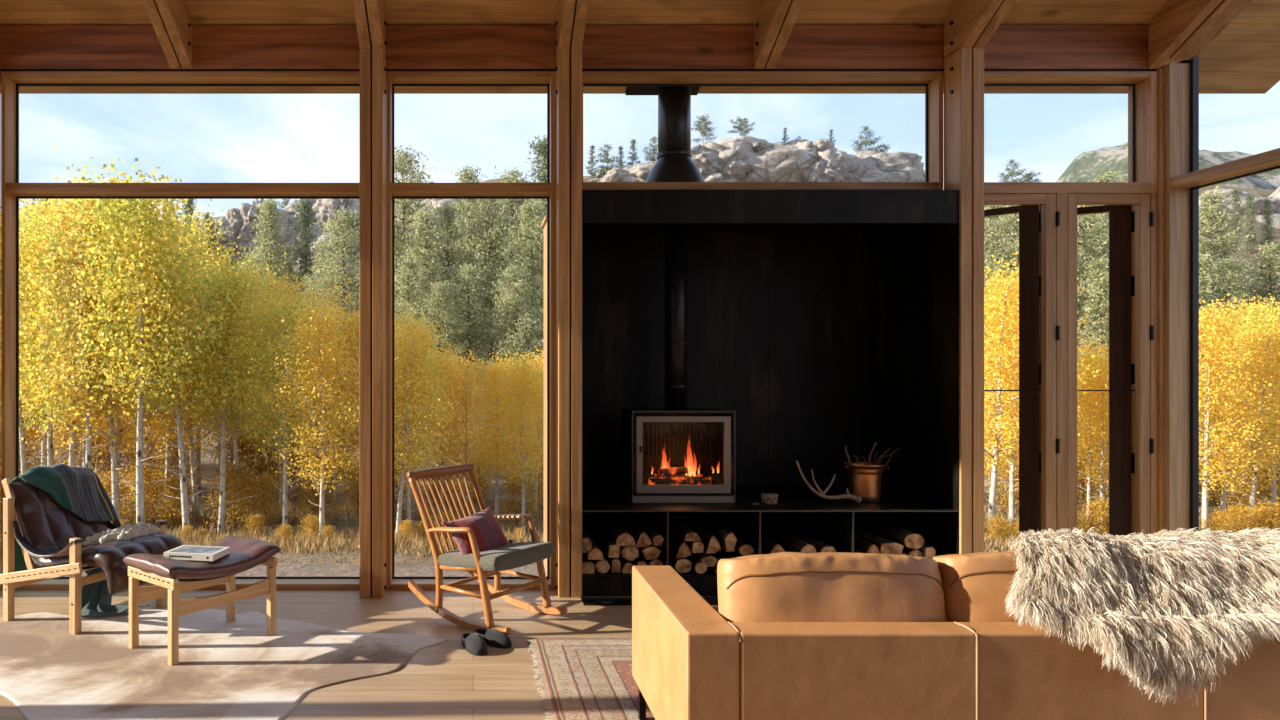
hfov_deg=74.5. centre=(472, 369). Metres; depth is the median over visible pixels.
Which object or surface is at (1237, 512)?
shrub
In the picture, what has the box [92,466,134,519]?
shrub
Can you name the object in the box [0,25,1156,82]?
beam
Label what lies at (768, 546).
log
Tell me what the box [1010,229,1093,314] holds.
pine tree
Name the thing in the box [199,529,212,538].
shrub
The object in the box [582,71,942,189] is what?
window
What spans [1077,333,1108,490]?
tree
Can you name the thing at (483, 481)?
tree
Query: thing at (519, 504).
shrub
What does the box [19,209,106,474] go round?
tree
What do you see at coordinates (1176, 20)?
beam
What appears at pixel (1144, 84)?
window
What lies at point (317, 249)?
tree
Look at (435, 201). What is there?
rock outcrop
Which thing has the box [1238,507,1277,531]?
shrub
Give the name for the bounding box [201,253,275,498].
tree
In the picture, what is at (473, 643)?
slipper
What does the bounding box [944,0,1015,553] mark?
wooden column
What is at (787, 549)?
log
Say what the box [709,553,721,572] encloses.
log
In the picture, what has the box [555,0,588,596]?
column
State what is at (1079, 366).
tree
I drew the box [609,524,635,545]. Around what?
log
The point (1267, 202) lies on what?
pine tree
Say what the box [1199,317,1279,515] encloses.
tree
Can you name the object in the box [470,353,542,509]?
tree
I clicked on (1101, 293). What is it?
pine tree
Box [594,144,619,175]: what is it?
pine tree
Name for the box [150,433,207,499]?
shrub
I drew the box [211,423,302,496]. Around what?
shrub
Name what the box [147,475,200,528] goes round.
shrub
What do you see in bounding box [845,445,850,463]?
stick
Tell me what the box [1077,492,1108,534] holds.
shrub
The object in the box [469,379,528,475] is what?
tree
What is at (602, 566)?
log
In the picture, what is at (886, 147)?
pine tree
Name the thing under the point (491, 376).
tree
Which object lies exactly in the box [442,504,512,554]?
throw pillow
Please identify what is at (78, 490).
blanket
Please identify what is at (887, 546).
log
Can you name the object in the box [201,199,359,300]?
rock outcrop
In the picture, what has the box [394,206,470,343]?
pine tree
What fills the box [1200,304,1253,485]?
tree
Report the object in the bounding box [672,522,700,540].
log
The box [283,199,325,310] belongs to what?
pine tree
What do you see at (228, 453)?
shrub
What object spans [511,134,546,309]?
pine tree
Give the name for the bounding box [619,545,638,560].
log
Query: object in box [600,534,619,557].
log
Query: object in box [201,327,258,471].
tree
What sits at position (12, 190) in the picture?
window
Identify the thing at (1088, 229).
pine tree
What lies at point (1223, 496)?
tree
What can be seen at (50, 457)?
tree
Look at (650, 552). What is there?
log
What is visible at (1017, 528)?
shrub
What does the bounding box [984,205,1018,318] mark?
pine tree
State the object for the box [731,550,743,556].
log
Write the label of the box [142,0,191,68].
beam
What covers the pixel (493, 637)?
slipper
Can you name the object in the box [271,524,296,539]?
shrub
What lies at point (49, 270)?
tree
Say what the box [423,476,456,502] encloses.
shrub
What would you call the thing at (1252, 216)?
pine tree
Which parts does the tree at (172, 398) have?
crown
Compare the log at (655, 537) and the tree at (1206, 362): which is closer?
the log at (655, 537)
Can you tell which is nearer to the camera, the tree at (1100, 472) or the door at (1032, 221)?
the door at (1032, 221)
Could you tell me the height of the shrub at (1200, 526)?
0.553 m
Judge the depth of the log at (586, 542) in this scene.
5.73 m
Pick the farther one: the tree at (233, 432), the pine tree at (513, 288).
the pine tree at (513, 288)
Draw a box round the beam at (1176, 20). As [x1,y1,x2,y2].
[1148,0,1221,68]
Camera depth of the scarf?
5.31 m
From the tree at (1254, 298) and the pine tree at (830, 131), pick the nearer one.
the tree at (1254, 298)
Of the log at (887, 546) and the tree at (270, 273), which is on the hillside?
the tree at (270, 273)
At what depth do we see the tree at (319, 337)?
13.49 m
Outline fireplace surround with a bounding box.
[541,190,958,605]
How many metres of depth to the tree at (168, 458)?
16.50 m
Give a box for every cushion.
[9,481,181,595]
[123,535,280,578]
[437,542,555,571]
[717,552,946,621]
[932,550,1138,621]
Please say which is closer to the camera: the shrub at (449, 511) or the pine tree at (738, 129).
the shrub at (449, 511)
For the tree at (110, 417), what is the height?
6.565 m
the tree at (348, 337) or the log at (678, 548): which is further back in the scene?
the tree at (348, 337)
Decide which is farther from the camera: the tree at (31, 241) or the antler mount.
the tree at (31, 241)
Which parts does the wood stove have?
ash drawer, edge trim, door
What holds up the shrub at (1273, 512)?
on the hillside
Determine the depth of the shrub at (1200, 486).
17.71 m
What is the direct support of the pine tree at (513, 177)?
on the hillside
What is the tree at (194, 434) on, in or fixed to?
on the hillside
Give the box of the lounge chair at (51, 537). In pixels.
[0,478,181,634]
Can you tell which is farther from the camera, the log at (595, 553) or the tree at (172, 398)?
the tree at (172, 398)
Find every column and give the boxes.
[353,0,385,596]
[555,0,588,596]
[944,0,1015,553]
[1128,56,1198,534]
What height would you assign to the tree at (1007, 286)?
5.014 m
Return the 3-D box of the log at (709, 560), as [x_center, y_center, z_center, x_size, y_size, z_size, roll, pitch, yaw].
[1.646,1.336,5.902,0.120,0.079,0.364,0,0,-1]
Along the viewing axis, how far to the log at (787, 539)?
5.83 m
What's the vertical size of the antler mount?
0.315 m
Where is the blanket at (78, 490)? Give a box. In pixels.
[11,463,120,573]
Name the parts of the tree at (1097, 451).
crown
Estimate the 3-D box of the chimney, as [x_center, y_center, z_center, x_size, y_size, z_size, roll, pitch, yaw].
[1.494,-1.805,6.220,0.607,1.129,0.540,0,0,0]
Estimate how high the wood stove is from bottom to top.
2.106 m
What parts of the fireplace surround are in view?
outside casing, hearth plate, panel, panel, panel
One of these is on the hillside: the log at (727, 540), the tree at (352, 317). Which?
the tree at (352, 317)
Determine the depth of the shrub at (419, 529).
14.09 m
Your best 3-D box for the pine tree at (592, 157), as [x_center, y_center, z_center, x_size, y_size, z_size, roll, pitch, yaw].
[10.322,-17.678,71.015,1.256,3.666,1.502,0,0,-3]
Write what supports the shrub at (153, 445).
on the hillside
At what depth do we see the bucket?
5.97 m
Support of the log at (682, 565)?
on the fireplace surround
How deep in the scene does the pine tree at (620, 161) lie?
70.95 m
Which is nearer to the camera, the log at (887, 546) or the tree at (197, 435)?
the log at (887, 546)
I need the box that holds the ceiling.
[0,0,1279,93]
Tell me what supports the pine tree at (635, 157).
on the rock outcrop at (743, 158)
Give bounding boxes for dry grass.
[121,492,1279,563]
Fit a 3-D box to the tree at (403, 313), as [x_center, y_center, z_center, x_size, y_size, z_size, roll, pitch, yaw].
[-1.734,0.803,19.024,2.946,4.512,2.463,0,0,17]
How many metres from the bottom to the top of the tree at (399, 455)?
3.972 m
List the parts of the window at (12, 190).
rail, rail, sill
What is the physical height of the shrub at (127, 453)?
2.164 m
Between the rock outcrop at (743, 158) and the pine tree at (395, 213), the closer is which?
the pine tree at (395, 213)
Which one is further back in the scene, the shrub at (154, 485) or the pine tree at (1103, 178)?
the pine tree at (1103, 178)
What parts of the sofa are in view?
leg, arm, panel, panel, panel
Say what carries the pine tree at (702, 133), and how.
on the rock outcrop at (743, 158)
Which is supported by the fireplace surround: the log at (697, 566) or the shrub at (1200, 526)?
the log at (697, 566)
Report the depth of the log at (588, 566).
5.70 m
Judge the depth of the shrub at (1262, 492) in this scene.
16.23 m
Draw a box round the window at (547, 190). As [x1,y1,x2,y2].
[386,71,555,589]
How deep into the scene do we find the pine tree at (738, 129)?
70.79 m
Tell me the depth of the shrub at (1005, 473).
17.26 m
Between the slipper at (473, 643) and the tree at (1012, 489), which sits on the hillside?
the tree at (1012, 489)
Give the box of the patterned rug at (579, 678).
[527,638,654,719]
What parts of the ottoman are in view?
leg, rail, leg, leg, rail, leg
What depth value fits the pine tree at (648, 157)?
70.74 m
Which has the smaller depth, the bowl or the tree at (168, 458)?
the bowl
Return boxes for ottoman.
[123,535,280,665]
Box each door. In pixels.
[984,194,1059,538]
[1068,194,1153,536]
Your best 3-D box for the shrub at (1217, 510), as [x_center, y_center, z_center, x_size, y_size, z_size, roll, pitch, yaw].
[12.193,2.585,13.410,0.652,0.642,0.654,0,0,-9]
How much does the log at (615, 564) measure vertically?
0.112 m
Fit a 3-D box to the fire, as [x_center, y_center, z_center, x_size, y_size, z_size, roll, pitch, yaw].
[1.589,0.672,6.161,0.563,0.413,0.224,0,0,0]
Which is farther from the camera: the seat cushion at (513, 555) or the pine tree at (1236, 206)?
the pine tree at (1236, 206)
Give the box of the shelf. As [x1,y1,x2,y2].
[582,485,954,509]
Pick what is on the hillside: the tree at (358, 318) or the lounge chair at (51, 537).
the tree at (358, 318)
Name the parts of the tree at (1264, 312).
crown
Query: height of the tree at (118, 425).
6.676 m
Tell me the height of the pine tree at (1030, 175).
2.436 m
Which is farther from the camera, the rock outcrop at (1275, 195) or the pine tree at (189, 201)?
the rock outcrop at (1275, 195)
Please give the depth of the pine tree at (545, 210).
41.78 m
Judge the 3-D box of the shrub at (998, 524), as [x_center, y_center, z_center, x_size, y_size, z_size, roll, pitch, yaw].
[8.018,2.442,12.499,0.681,0.535,0.656,0,0,-6]
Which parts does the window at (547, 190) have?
sill, rail, rail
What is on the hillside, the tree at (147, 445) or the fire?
the tree at (147, 445)
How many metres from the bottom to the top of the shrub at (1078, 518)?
0.726 m
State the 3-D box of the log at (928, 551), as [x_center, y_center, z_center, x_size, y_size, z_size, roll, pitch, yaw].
[3.183,1.268,5.881,0.076,0.080,0.359,0,0,0]
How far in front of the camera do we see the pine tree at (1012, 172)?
70.83 m
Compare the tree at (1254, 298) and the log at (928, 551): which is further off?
the tree at (1254, 298)
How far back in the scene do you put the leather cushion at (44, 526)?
5.11 m
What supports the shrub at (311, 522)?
on the hillside
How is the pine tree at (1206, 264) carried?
on the hillside
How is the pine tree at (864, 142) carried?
on the rock outcrop at (743, 158)
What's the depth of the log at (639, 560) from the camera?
5.78 m
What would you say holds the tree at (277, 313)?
on the hillside
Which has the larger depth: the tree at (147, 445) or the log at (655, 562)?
the tree at (147, 445)
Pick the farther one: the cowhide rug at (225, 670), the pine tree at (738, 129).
the pine tree at (738, 129)
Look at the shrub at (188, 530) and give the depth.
13.18 m
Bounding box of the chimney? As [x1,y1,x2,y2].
[625,86,704,181]
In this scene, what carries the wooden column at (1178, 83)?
on the floor
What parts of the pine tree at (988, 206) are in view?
crown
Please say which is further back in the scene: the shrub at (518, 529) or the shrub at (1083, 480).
the shrub at (1083, 480)
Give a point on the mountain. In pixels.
(1088, 165)
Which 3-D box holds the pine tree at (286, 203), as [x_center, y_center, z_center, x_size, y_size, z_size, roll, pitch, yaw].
[-13.621,-11.564,60.041,1.439,2.641,1.808,0,0,-37]
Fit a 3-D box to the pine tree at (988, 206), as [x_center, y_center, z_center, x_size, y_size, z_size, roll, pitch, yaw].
[25.497,-5.146,40.065,4.292,8.049,4.101,0,0,41]
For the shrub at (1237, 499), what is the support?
on the hillside
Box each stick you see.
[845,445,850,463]
[867,442,876,464]
[876,448,890,464]
[878,447,899,464]
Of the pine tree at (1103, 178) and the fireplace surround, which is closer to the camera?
the fireplace surround
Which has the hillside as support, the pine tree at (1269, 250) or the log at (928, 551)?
the pine tree at (1269, 250)
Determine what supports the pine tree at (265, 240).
on the hillside
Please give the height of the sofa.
0.897 m
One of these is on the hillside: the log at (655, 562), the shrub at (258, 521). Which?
the shrub at (258, 521)
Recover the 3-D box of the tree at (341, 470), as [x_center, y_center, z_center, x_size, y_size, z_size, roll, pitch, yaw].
[-3.597,2.035,20.435,2.322,2.280,2.238,0,0,-24]
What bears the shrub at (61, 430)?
on the hillside
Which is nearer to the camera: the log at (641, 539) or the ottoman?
the ottoman
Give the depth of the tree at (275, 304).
18.18 m
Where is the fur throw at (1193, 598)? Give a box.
[1003,525,1279,705]
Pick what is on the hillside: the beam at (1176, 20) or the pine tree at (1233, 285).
the pine tree at (1233, 285)
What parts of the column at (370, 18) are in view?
gap plate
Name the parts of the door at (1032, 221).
rail, rail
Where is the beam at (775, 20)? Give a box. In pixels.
[754,0,803,68]
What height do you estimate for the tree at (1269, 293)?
4.763 m
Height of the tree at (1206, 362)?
4.215 m
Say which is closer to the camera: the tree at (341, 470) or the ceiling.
the ceiling
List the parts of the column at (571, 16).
gap plate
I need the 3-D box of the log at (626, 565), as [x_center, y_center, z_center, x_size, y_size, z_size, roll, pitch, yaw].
[1.085,1.381,5.887,0.101,0.077,0.366,0,0,-1]
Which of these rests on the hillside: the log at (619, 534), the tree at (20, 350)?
the tree at (20, 350)
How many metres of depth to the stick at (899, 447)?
6.04 m
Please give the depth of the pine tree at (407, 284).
33.86 m
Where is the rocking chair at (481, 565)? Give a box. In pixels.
[406,463,566,634]
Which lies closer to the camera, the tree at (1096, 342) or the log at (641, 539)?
the log at (641, 539)
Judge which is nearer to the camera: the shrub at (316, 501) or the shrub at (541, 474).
the shrub at (316, 501)
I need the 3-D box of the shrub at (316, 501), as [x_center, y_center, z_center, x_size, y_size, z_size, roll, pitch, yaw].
[-2.919,2.426,15.643,1.203,1.225,1.248,0,0,14]
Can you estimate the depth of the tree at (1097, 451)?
15.96 m
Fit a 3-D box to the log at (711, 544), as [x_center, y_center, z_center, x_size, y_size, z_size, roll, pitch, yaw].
[1.688,1.223,5.929,0.114,0.139,0.372,0,0,1]
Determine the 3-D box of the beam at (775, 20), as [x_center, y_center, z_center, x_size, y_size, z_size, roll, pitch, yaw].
[2.075,-3.560,3.414,0.180,2.837,4.829,0,0,0]
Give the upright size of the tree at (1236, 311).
4.936 m
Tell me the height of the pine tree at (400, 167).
10.430 m
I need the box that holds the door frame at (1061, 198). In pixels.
[1040,193,1157,534]
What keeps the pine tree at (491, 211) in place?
on the hillside
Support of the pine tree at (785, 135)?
on the rock outcrop at (743, 158)
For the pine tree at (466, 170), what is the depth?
46.62 m
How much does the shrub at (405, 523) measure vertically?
0.449 m
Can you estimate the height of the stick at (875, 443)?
0.378 m
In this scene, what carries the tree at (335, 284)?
on the hillside
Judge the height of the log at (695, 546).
0.081 m
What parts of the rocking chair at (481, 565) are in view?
post, crest rail, armrest, rail, leg, post, armrest, leg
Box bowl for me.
[761,493,777,503]
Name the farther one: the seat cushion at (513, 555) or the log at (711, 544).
the log at (711, 544)
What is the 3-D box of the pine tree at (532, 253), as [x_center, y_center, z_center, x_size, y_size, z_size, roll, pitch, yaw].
[2.778,-3.779,37.802,4.566,8.563,4.363,0,0,-42]
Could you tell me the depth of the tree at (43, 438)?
19.34 m
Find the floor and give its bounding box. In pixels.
[0,589,718,719]
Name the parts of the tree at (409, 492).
crown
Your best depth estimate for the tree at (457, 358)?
22.27 m
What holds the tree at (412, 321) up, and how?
on the hillside
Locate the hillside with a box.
[19,176,1279,576]
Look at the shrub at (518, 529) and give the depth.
12.66 m
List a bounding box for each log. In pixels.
[582,528,591,552]
[582,553,594,572]
[585,536,603,559]
[592,556,609,572]
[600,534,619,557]
[603,552,620,572]
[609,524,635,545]
[618,554,632,572]
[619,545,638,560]
[629,522,651,546]
[629,554,646,565]
[636,544,660,559]
[640,555,662,565]
[642,524,663,545]
[669,531,690,557]
[669,552,691,572]
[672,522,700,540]
[681,532,703,552]
[686,554,706,573]
[691,552,716,566]
[696,525,720,553]
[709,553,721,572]
[710,523,736,551]
[715,548,736,558]
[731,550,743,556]
[734,536,753,555]
[761,533,784,553]
[775,541,796,551]
[779,533,816,552]
[802,535,835,552]
[854,536,879,553]
[855,532,903,554]
[874,523,923,548]
[902,546,921,556]
[917,544,935,557]
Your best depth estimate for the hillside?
18.28 m
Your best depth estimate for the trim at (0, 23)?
5.83 m
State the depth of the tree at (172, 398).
14.07 m
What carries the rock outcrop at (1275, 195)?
on the hillside
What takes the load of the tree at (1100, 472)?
on the hillside
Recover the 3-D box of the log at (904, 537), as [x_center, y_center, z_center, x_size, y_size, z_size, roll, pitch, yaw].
[3.082,1.200,5.936,0.148,0.114,0.411,0,0,-2]
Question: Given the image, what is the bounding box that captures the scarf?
[82,567,148,616]
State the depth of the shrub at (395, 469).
15.95 m
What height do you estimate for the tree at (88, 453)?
6.673 m
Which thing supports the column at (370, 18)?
on the floor
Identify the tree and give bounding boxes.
[19,169,179,471]
[19,176,194,519]
[19,199,67,465]
[19,199,145,470]
[19,201,93,466]
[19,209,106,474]
[20,350,103,450]
[23,175,127,467]
[26,270,135,472]
[36,143,280,524]
[75,226,263,533]
[78,235,177,501]
[91,219,218,520]
[101,233,275,520]
[109,200,201,489]
[122,202,245,485]
[128,250,229,465]
[147,233,259,495]
[152,247,294,534]
[160,248,291,523]
[175,199,204,242]
[199,281,347,534]
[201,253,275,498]
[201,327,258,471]
[202,212,216,259]
[211,309,304,465]
[220,261,325,497]
[230,199,308,300]
[233,293,319,503]
[245,275,359,500]
[248,293,359,539]
[273,302,395,499]
[276,257,304,320]
[278,199,289,208]
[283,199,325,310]
[296,202,359,340]
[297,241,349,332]
[309,337,358,452]
[320,307,403,492]
[327,139,449,311]
[331,309,476,535]
[342,308,454,493]
[359,213,401,314]
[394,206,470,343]
[394,254,436,371]
[394,321,464,476]
[394,330,457,533]
[411,339,475,506]
[414,279,478,390]
[426,351,494,479]
[427,200,470,326]
[427,349,499,507]
[431,165,504,321]
[437,262,501,391]
[443,199,524,357]
[459,347,540,519]
[468,165,536,316]
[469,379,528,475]
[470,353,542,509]
[479,353,542,526]
[481,260,542,387]
[482,199,546,364]
[500,346,542,510]
[510,352,542,472]
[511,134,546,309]
[523,199,546,302]
[585,145,598,181]
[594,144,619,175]
[615,147,625,167]
[627,138,640,164]
[641,136,657,163]
[691,113,716,143]
[727,116,754,135]
[780,127,789,144]
[828,130,835,147]
[850,125,884,153]
[874,143,890,152]
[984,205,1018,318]
[984,205,1018,343]
[984,252,1107,535]
[984,268,1092,524]
[984,268,1108,482]
[984,275,1018,504]
[986,286,1081,490]
[997,159,1030,181]
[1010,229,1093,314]
[1019,171,1042,181]
[1077,168,1127,326]
[1077,205,1108,363]
[1077,254,1108,380]
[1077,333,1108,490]
[1077,341,1108,531]
[1077,348,1108,519]
[1077,366,1107,497]
[1107,293,1278,528]
[1199,186,1264,321]
[1199,251,1245,334]
[1199,298,1276,491]
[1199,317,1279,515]
[1199,317,1279,531]
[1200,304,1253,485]
[1203,254,1269,323]
[1207,290,1279,496]
[1212,294,1279,530]
[1224,240,1279,327]
[1227,188,1246,244]
[1235,293,1279,456]
[1238,194,1262,253]
[1257,198,1279,244]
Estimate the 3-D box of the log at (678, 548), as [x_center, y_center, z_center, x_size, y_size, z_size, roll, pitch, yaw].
[1.477,1.261,5.940,0.114,0.116,0.392,0,0,0]
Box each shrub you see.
[19,413,60,473]
[38,414,121,482]
[81,409,162,485]
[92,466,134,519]
[109,454,176,524]
[122,417,185,479]
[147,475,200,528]
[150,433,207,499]
[178,524,196,540]
[191,459,271,528]
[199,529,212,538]
[206,424,273,499]
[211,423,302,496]
[238,469,300,525]
[240,513,270,536]
[268,404,353,494]
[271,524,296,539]
[288,465,351,522]
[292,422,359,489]
[293,513,332,538]
[318,524,338,540]
[335,466,359,510]
[394,458,419,519]
[396,519,420,539]
[414,521,431,538]
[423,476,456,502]
[432,510,457,539]
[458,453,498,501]
[492,467,542,521]
[511,527,522,539]
[525,465,542,508]
[984,451,1018,509]
[984,513,1018,542]
[1008,517,1018,537]
[1077,454,1108,502]
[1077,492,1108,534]
[1077,507,1099,531]
[1199,437,1248,508]
[1199,509,1238,533]
[1199,517,1220,530]
[1208,440,1279,513]
[1209,505,1267,532]
[1215,445,1279,509]
[1226,498,1279,531]
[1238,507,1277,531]
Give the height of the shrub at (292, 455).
2.379 m
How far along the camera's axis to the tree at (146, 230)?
13.37 m
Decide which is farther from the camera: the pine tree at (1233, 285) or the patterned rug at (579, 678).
the pine tree at (1233, 285)
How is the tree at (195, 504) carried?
on the hillside
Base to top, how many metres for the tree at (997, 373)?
5.065 m
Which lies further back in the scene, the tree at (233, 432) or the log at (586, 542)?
the tree at (233, 432)
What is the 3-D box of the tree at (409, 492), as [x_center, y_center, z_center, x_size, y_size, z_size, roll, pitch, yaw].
[-1.127,1.094,14.658,1.674,3.788,1.657,0,0,23]
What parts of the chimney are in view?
eave plate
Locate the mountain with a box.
[1056,142,1279,189]
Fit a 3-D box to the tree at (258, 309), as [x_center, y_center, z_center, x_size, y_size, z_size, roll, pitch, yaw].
[-6.471,0.428,25.165,4.336,5.127,3.940,0,0,1]
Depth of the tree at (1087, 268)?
18.68 m
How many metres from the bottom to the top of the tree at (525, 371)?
3.344 m
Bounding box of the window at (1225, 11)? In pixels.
[1169,0,1279,188]
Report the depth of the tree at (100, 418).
18.23 m
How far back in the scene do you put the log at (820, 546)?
5.81 m
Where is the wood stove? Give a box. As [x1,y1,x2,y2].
[621,224,735,502]
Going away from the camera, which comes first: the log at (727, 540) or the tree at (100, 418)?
the log at (727, 540)
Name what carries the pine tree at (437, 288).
on the hillside
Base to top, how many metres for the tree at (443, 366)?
3.760 m
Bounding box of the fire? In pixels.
[648,448,718,484]
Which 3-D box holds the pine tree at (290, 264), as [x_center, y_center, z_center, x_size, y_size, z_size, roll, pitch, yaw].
[-9.725,-3.739,43.884,2.260,4.645,2.134,0,0,-31]
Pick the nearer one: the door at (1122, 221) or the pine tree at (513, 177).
the door at (1122, 221)
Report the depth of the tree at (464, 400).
17.89 m
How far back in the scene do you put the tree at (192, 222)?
18.53 m
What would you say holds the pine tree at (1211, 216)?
on the hillside
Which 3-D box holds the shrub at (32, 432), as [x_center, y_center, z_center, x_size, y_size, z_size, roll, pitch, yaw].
[-10.959,1.963,19.958,1.850,2.272,1.845,0,0,-20]
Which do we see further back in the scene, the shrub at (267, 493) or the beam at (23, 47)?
the shrub at (267, 493)
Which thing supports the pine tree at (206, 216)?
on the hillside
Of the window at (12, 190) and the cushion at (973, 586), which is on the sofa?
the cushion at (973, 586)
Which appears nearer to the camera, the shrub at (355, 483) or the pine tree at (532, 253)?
the shrub at (355, 483)
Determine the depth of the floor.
4.78 m
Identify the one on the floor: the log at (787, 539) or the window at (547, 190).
the window at (547, 190)
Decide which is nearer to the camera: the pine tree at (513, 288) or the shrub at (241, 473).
the shrub at (241, 473)
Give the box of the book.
[163,545,229,560]
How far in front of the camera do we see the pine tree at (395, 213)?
43.85 m
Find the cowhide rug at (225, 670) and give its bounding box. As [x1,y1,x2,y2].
[0,608,447,719]
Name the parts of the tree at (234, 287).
crown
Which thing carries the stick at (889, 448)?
in the bucket
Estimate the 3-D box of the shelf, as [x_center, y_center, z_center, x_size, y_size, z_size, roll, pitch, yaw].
[2.046,0.970,6.252,2.588,0.008,1.216,0,0,0]
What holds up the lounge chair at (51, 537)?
on the cowhide rug at (225, 670)
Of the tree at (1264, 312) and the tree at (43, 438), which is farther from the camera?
the tree at (43, 438)
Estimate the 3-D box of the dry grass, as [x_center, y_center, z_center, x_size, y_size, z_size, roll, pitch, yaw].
[5.537,2.544,13.165,37.238,1.068,8.729,0,0,0]
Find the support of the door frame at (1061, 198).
on the floor
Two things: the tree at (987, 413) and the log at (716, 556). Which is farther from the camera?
the tree at (987, 413)
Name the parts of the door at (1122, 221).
rail, rail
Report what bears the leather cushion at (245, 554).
on the ottoman
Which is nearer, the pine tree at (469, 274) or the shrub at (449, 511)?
the shrub at (449, 511)
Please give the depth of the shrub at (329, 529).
13.06 m
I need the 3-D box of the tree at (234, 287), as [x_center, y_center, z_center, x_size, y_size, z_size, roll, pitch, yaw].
[-4.564,0.366,15.123,3.294,5.335,2.647,0,0,22]
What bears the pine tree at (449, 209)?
on the hillside
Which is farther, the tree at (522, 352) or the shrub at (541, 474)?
the tree at (522, 352)
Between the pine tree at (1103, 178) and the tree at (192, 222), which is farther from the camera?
the pine tree at (1103, 178)
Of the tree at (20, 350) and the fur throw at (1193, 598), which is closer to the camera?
the fur throw at (1193, 598)
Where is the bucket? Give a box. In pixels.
[840,461,888,502]
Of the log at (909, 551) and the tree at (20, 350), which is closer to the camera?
the log at (909, 551)
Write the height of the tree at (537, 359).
3.629 m
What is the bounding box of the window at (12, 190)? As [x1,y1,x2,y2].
[1,71,359,589]
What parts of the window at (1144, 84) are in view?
rail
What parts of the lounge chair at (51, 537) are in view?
leg, post, cross rail, rail, leg, cross rail, leg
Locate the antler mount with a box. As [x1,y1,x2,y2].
[796,460,861,502]
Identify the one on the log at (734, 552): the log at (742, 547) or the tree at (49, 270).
the log at (742, 547)
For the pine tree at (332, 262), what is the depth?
39.74 m
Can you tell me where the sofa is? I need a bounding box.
[632,550,1279,719]
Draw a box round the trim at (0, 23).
[0,23,0,588]
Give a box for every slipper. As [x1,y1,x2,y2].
[461,633,487,655]
[474,628,511,648]
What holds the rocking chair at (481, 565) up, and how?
on the floor
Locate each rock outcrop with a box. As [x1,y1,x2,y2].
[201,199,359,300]
[394,199,539,228]
[587,135,924,181]
[1199,187,1279,228]
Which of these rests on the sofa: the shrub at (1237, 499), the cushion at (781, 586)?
the cushion at (781, 586)
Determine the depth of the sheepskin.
5.15 m
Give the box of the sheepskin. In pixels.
[82,523,163,546]
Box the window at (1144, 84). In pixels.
[984,71,1157,193]
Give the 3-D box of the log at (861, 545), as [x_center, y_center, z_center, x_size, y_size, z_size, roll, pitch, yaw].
[2.792,1.264,5.889,0.099,0.095,0.353,0,0,0]
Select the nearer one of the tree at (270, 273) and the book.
the book
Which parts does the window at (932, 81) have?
rail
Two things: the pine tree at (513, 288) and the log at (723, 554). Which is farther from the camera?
the pine tree at (513, 288)

